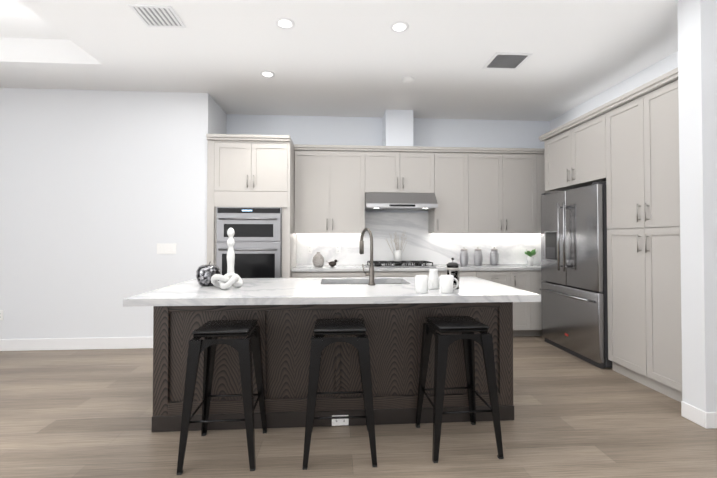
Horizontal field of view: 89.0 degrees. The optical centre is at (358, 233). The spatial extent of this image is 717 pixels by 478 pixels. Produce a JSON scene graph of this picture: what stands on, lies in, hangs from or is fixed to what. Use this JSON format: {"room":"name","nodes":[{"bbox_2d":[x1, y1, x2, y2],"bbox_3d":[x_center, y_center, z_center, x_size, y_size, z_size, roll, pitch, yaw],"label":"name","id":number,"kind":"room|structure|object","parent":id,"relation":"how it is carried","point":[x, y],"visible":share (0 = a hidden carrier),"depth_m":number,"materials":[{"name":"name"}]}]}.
{"room":"kitchen","nodes":[
{"label":"kitchen","id":0,"kind":"room"},
{"bbox_2d":[0,88,226,338],"bbox_3d":[-4.124,-0.163,4.707,4.570,3.050,0.950,0,-1,-4],"label":"wall","id":1,"kind":"structure","parent":0,"point":[103,193],"depth_m":4.30,"materials":[{"name":"white paint"}]},
{"bbox_2d":[0,310,3,319],"bbox_3d":[-4.134,0.945,4.209,0.072,0.116,0.009,0,-1,-4],"label":"wall outlet","id":2,"kind":"object","parent":1,"relation":"attached to","point":[1,314],"visible":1,"depth_m":4.21,"materials":[{"name":"white plastic"}]},
{"bbox_2d":[0,337,152,350],"bbox_3d":[-3.993,1.287,4.211,4.370,0.135,0.014,0,-1,-4],"label":"baseboard","id":3,"kind":"structure","parent":1,"relation":"attached to","point":[74,343],"depth_m":4.25,"materials":[{"name":"white paint"}]},
{"bbox_2d":[157,243,175,253],"bbox_3d":[-2.280,0.180,4.339,0.208,0.119,0.010,0,-1,-4],"label":"switch plate","id":4,"kind":"object","parent":1,"relation":"attached to","point":[166,248],"visible":1,"depth_m":4.33,"materials":[{"name":"white plastic"}]},
{"bbox_2d":[0,0,678,120],"bbox_3d":[-1.268,-1.902,1.083,9.800,0.320,8.700,0,-1,-4],"label":"ceiling","id":5,"kind":"structure","parent":0,"point":[348,58],"depth_m":3.48,"materials":[{"name":"white paint"}]},
{"bbox_2d":[128,4,185,27],"bbox_3d":[-1.580,-1.710,2.885,0.310,0.011,0.280,0,-1,-4],"label":"ceiling vent","id":6,"kind":"object","parent":5,"relation":"in","point":[157,16],"visible":1,"depth_m":2.87,"materials":[{"name":"white metal"}]},
{"bbox_2d":[260,71,274,77],"bbox_3d":[-0.969,-1.696,3.896,0.156,0.008,0.156,0,-1,-4],"label":"recessed light","id":7,"kind":"object","parent":5,"relation":"in","point":[268,74],"visible":1,"depth_m":3.89,"materials":[{"name":"white paint"}]},
{"bbox_2d":[275,18,294,28],"bbox_3d":[-0.599,-1.709,2.978,0.156,0.008,0.156,0,-1,-4],"label":"recessed light","id":8,"kind":"object","parent":5,"relation":"in","point":[285,23],"visible":1,"depth_m":2.98,"materials":[{"name":"white paint"}]},
{"bbox_2d":[390,21,408,32],"bbox_3d":[0.340,-1.709,3.028,0.156,0.008,0.156,0,-1,-4],"label":"recessed light","id":9,"kind":"object","parent":5,"relation":"in","point":[399,26],"visible":1,"depth_m":3.02,"materials":[{"name":"white paint"}]},
{"bbox_2d":[402,77,413,83],"bbox_3d":[0.546,-1.682,4.023,0.136,0.032,0.136,0,-1,-4],"label":"smoke detector","id":10,"kind":"object","parent":5,"relation":"attached to","point":[407,80],"visible":1,"depth_m":3.99,"materials":[{"name":"white plastic"}]},
{"bbox_2d":[482,52,531,69],"bbox_3d":[1.464,-1.699,3.612,0.360,0.009,0.320,0,-1,-4],"label":"ceiling vent","id":11,"kind":"object","parent":5,"relation":"in","point":[502,60],"visible":1,"depth_m":3.59,"materials":[{"name":"grey metal"}]},
{"bbox_2d":[0,336,716,477],"bbox_3d":[-1.268,1.358,1.036,9.800,0.100,8.700,0,-1,-4],"label":"floor","id":12,"kind":"structure","parent":0,"point":[87,413],"depth_m":2.39,"materials":[{"name":"brown wood"}]},
{"bbox_2d":[176,320,266,474],"bbox_3d":[-0.804,0.945,2.229,0.428,0.762,0.428,0,-1,-4],"label":"stool","id":13,"kind":"object","parent":12,"relation":"on","point":[212,331],"visible":0.98,"depth_m":2.08,"materials":[{"name":"black metal"}]},
{"bbox_2d":[206,134,296,277],"bbox_3d":[-1.342,0.092,4.724,0.980,2.540,0.861,0,-1,-4],"label":"tall cabinet","id":14,"kind":"object","parent":12,"relation":"on","point":[251,190],"visible":0.71,"depth_m":4.38,"materials":[{"name":"grey paint"}]},
{"bbox_2d":[292,272,366,277],"bbox_3d":[-0.387,0.925,4.894,0.945,0.880,0.620,0,-1,-4],"label":"base cabinet","id":15,"kind":"object","parent":12,"relation":"on","point":[294,274],"depth_m":4.59,"materials":[{"name":"grey paint"}]},
{"bbox_2d":[151,304,513,431],"bbox_3d":[-0.165,0.896,2.965,2.498,0.880,0.904,0,-1,-4],"label":"kitchen island","id":16,"kind":"object","parent":12,"relation":"on","point":[392,312],"depth_m":2.53,"materials":[{"name":"brown wood"}]},
{"bbox_2d":[123,284,540,307],"bbox_3d":[-0.140,0.469,2.625,2.636,0.125,0.640,0,-1,-4],"label":"island countertop","id":17,"kind":"structure","parent":16,"relation":"on","point":[176,295],"depth_m":2.41,"materials":[{"name":"white stone"}]},
{"bbox_2d":[196,261,220,285],"bbox_3d":[-1.179,0.314,2.871,0.182,0.189,0.182,0,-1,-4],"label":"apple","id":18,"kind":"object","parent":17,"relation":"on","point":[205,274],"visible":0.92,"depth_m":2.80,"materials":[{"name":"silver glass"}]},
{"bbox_2d":[211,273,242,288],"bbox_3d":[-0.986,0.353,2.711,0.215,0.107,0.229,0,-1,-4],"label":"knot","id":19,"kind":"object","parent":17,"relation":"on","point":[227,280],"visible":1,"depth_m":2.66,"materials":[{"name":"white ceramic"}]},
{"bbox_2d":[415,275,432,292],"bbox_3d":[0.443,0.346,2.494,0.115,0.115,0.092,0,-1,-4],"label":"mug","id":20,"kind":"object","parent":17,"relation":"on","point":[421,283],"visible":1,"depth_m":2.46,"materials":[{"name":"white ceramic"}]},
{"bbox_2d":[428,269,439,288],"bbox_3d":[0.552,0.336,2.686,0.088,0.140,0.088,0,-1,-4],"label":"creamer pitcher","id":21,"kind":"object","parent":17,"relation":"on","point":[433,276],"visible":0.96,"depth_m":2.65,"materials":[{"name":"white ceramic"}]},
{"bbox_2d":[440,275,457,292],"bbox_3d":[0.622,0.346,2.505,0.123,0.115,0.091,0,-1,-4],"label":"mug","id":22,"kind":"object","parent":17,"relation":"on","point":[446,283],"visible":1,"depth_m":2.47,"materials":[{"name":"white ceramic"}]},
{"bbox_2d":[446,257,458,288],"bbox_3d":[0.706,0.292,2.698,0.112,0.229,0.102,0,-1,-4],"label":"press","id":23,"kind":"object","parent":17,"relation":"on","point":[452,268],"visible":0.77,"depth_m":2.65,"materials":[{"name":"black plastic"}]},
{"bbox_2d":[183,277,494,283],"bbox_3d":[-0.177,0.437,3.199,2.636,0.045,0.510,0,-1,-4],"label":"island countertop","id":24,"kind":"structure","parent":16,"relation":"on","point":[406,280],"depth_m":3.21,"materials":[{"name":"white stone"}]},
{"bbox_2d":[227,228,234,272],"bbox_3d":[-1.091,0.182,3.119,0.084,0.462,0.084,0,-1,-4],"label":"sculpture","id":25,"kind":"object","parent":24,"relation":"on","point":[230,251],"visible":0.9,"depth_m":3.10,"materials":[{"name":"white ceramic"}]},
{"bbox_2d":[323,280,402,283],"bbox_3d":[0.048,0.561,3.161,0.764,0.227,0.434,0,-1,-4],"label":"sink","id":26,"kind":"object","parent":24,"relation":"in","point":[324,281],"depth_m":3.37,"materials":[{"name":"grey metal"}]},
{"bbox_2d":[302,318,376,469],"bbox_3d":[-0.115,0.945,2.268,0.424,0.762,0.424,0,-1,-4],"label":"stool","id":27,"kind":"object","parent":12,"relation":"on","point":[356,327],"visible":1,"depth_m":2.10,"materials":[{"name":"black metal"}]},
{"bbox_2d":[367,272,446,276],"bbox_3d":[0.559,0.926,4.955,1.070,0.880,0.620,0,-1,-4],"label":"base cabinet","id":28,"kind":"object","parent":12,"relation":"on","point":[376,274],"depth_m":4.65,"materials":[{"name":"grey paint"}]},
{"bbox_2d":[415,316,503,462],"bbox_3d":[0.622,0.946,2.336,0.432,0.762,0.432,0,-1,-4],"label":"stool","id":29,"kind":"object","parent":12,"relation":"on","point":[467,327],"visible":0.98,"depth_m":2.19,"materials":[{"name":"black metal"}]},
{"bbox_2d":[459,272,482,278],"bbox_3d":[1.297,0.926,5.003,0.530,0.880,0.620,0,-1,-4],"label":"base cabinet","id":30,"kind":"object","parent":12,"relation":"on","point":[461,274],"depth_m":4.71,"materials":[{"name":"grey paint"}]},
{"bbox_2d":[483,272,518,336],"bbox_3d":[1.731,0.927,5.031,0.580,0.880,0.620,0,-1,-4],"label":"base cabinet","id":31,"kind":"object","parent":12,"relation":"on","point":[511,279],"depth_m":4.74,"materials":[{"name":"grey paint"}]},
{"bbox_2d":[291,264,540,271],"bbox_3d":[1.008,0.466,4.981,3.744,0.040,0.640,0,-1,-4],"label":"countertop","id":32,"kind":"structure","parent":31,"relation":"on","point":[299,267],"depth_m":4.73,"materials":[{"name":"white stone"}]},
{"bbox_2d":[312,252,323,266],"bbox_3d":[-0.534,0.346,4.856,0.160,0.195,0.160,0,-1,-4],"label":"vase","id":33,"kind":"object","parent":32,"relation":"on","point":[318,259],"visible":1,"depth_m":4.80,"materials":[{"name":"ceramic"}]},
{"bbox_2d":[328,260,336,266],"bbox_3d":[-0.347,0.395,4.847,0.167,0.096,0.060,0,-1,-4],"label":"bird figurine","id":34,"kind":"object","parent":32,"relation":"on","point":[332,263],"visible":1,"depth_m":4.83,"materials":[{"name":"brown metal"}]},
{"bbox_2d":[365,261,437,267],"bbox_3d":[0.558,0.416,4.967,0.910,0.058,0.530,0,-1,-4],"label":"cooktop","id":35,"kind":"object","parent":32,"relation":"in","point":[386,264],"visible":0.98,"depth_m":4.84,"materials":[{"name":"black metal"}]},
{"bbox_2d":[386,231,406,260],"bbox_3d":[0.534,0.173,5.107,0.357,0.429,0.122,0,-1,-4],"label":"vase","id":36,"kind":"object","parent":35,"relation":"on","point":[397,254],"visible":1,"depth_m":5.08,"materials":[{"name":"white ceramic"}]},
{"bbox_2d":[460,247,468,265],"bbox_3d":[1.476,0.320,5.106,0.122,0.254,0.122,0,-1,-4],"label":"canister","id":37,"kind":"object","parent":32,"relation":"on","point":[464,257],"visible":1,"depth_m":5.06,"materials":[{"name":"silver metal"}]},
{"bbox_2d":[473,247,482,264],"bbox_3d":[1.676,0.320,5.119,0.122,0.254,0.122,0,-1,-4],"label":"canister","id":38,"kind":"object","parent":32,"relation":"on","point":[478,257],"visible":1,"depth_m":5.07,"materials":[{"name":"silver metal"}]},
{"bbox_2d":[490,247,498,264],"bbox_3d":[1.911,0.320,5.134,0.122,0.254,0.122,0,-1,-4],"label":"canister","id":39,"kind":"object","parent":32,"relation":"on","point":[494,256],"visible":1,"depth_m":5.09,"materials":[{"name":"silver metal"}]},
{"bbox_2d":[525,248,535,264],"bbox_3d":[2.465,0.332,5.230,0.180,0.234,0.187,0,-1,-4],"label":"potted plant","id":40,"kind":"object","parent":32,"relation":"on","point":[530,259],"visible":1,"depth_m":5.18,"materials":[{"name":"green plant"}]},
{"bbox_2d":[519,272,530,335],"bbox_3d":[2.060,0.927,5.052,0.319,0.880,0.620,0,-1,-4],"label":"base cabinet","id":41,"kind":"object","parent":12,"relation":"on","point":[524,277],"depth_m":4.75,"materials":[{"name":"grey paint"}]},
{"bbox_2d":[531,272,542,335],"bbox_3d":[2.270,0.927,5.066,0.220,0.880,0.620,0,-1,-4],"label":"base cabinet","id":42,"kind":"object","parent":12,"relation":"on","point":[536,314],"depth_m":4.76,"materials":[{"name":"grey paint"}]},
{"bbox_2d":[539,182,611,368],"bbox_3d":[2.600,0.421,4.135,0.652,1.858,1.015,0,-1,-4],"label":"fridge","id":43,"kind":"object","parent":12,"relation":"on","point":[574,298],"visible":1,"depth_m":3.94,"materials":[{"name":"grey metal"}]},
{"bbox_2d":[603,71,681,401],"bbox_3d":[2.743,0.052,3.168,0.517,2.576,0.917,0,-1,-4],"label":"tall cabinet","id":44,"kind":"object","parent":12,"relation":"on","point":[625,147],"depth_m":3.16,"materials":[{"name":"grey paint"}]},
{"bbox_2d":[226,114,549,212],"bbox_3d":[0.542,-0.153,5.384,5.030,3.050,0.200,0,-1,-4],"label":"wall","id":45,"kind":"structure","parent":0,"point":[331,130],"depth_m":5.29,"materials":[{"name":"white paint"}]},
{"bbox_2d":[295,148,366,235],"bbox_3d":[-0.393,-0.568,5.051,0.940,1.130,0.350,0,-1,-4],"label":"upper cabinet","id":46,"kind":"object","parent":45,"relation":"attached to","point":[331,183],"depth_m":4.88,"materials":[{"name":"grey paint"}]},
{"bbox_2d":[383,109,412,145],"bbox_3d":[0.549,-1.428,5.137,0.380,0.507,0.330,0,-1,-4],"label":"chase","id":47,"kind":"object","parent":45,"relation":"attached to","point":[397,127],"visible":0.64,"depth_m":4.97,"materials":[{"name":"white paint"}]},
{"bbox_2d":[367,148,434,192],"bbox_3d":[0.550,-0.847,5.116,0.950,0.570,0.350,0,-1,-4],"label":"upper cabinet","id":48,"kind":"object","parent":45,"relation":"attached to","point":[389,170],"depth_m":4.94,"materials":[{"name":"grey paint"}]},
{"bbox_2d":[365,192,437,210],"bbox_3d":[0.556,-0.439,5.013,0.940,0.218,0.502,0,-1,-4],"label":"range hood","id":49,"kind":"object","parent":45,"relation":"attached to","point":[404,201],"visible":0.94,"depth_m":4.83,"materials":[{"name":"silver metal"}]},
{"bbox_2d":[427,148,474,235],"bbox_3d":[1.288,-0.567,5.160,0.530,1.130,0.350,0,-1,-4],"label":"upper cabinet","id":50,"kind":"object","parent":45,"relation":"attached to","point":[454,215],"depth_m":4.99,"materials":[{"name":"grey paint"}]},
{"bbox_2d":[475,148,538,235],"bbox_3d":[1.947,-0.566,5.202,1.030,1.130,0.350,0,-1,-4],"label":"upper cabinet","id":51,"kind":"object","parent":45,"relation":"attached to","point":[488,199],"depth_m":5.04,"materials":[{"name":"grey paint"}]},
{"bbox_2d":[539,152,560,235],"bbox_3d":[2.634,-0.565,5.246,0.467,1.130,0.350,0,-1,-4],"label":"upper cabinet","id":52,"kind":"object","parent":45,"relation":"attached to","point":[541,154],"depth_m":5.07,"materials":[{"name":"grey paint"}]},
{"bbox_2d":[550,51,677,130],"bbox_3d":[3.039,-0.171,4.187,0.200,3.050,2.910,0,-1,-4],"label":"wall","id":53,"kind":"structure","parent":0,"point":[659,68],"depth_m":4.09,"materials":[{"name":"white paint"}]},
{"bbox_2d":[543,111,602,190],"bbox_3d":[2.679,-0.886,4.169,0.517,0.671,1.060,0,-1,-4],"label":"upper cabinet","id":54,"kind":"object","parent":53,"relation":"attached to","point":[573,154],"depth_m":4.09,"materials":[{"name":"grey paint"}]},
{"bbox_2d":[677,0,716,411],"bbox_3d":[2.954,-0.194,2.638,1.170,3.050,0.170,0,-1,-4],"label":"wall","id":55,"kind":"structure","parent":0,"point":[697,57],"depth_m":2.55,"materials":[{"name":"white paint"}]},
{"bbox_2d":[681,401,716,428],"bbox_3d":[2.848,1.276,2.603,0.983,0.110,0.183,0,-1,-4],"label":"baseboard","id":56,"kind":"structure","parent":55,"relation":"attached to","point":[704,419],"depth_m":2.53,"materials":[{"name":"white paint"}]}
]}

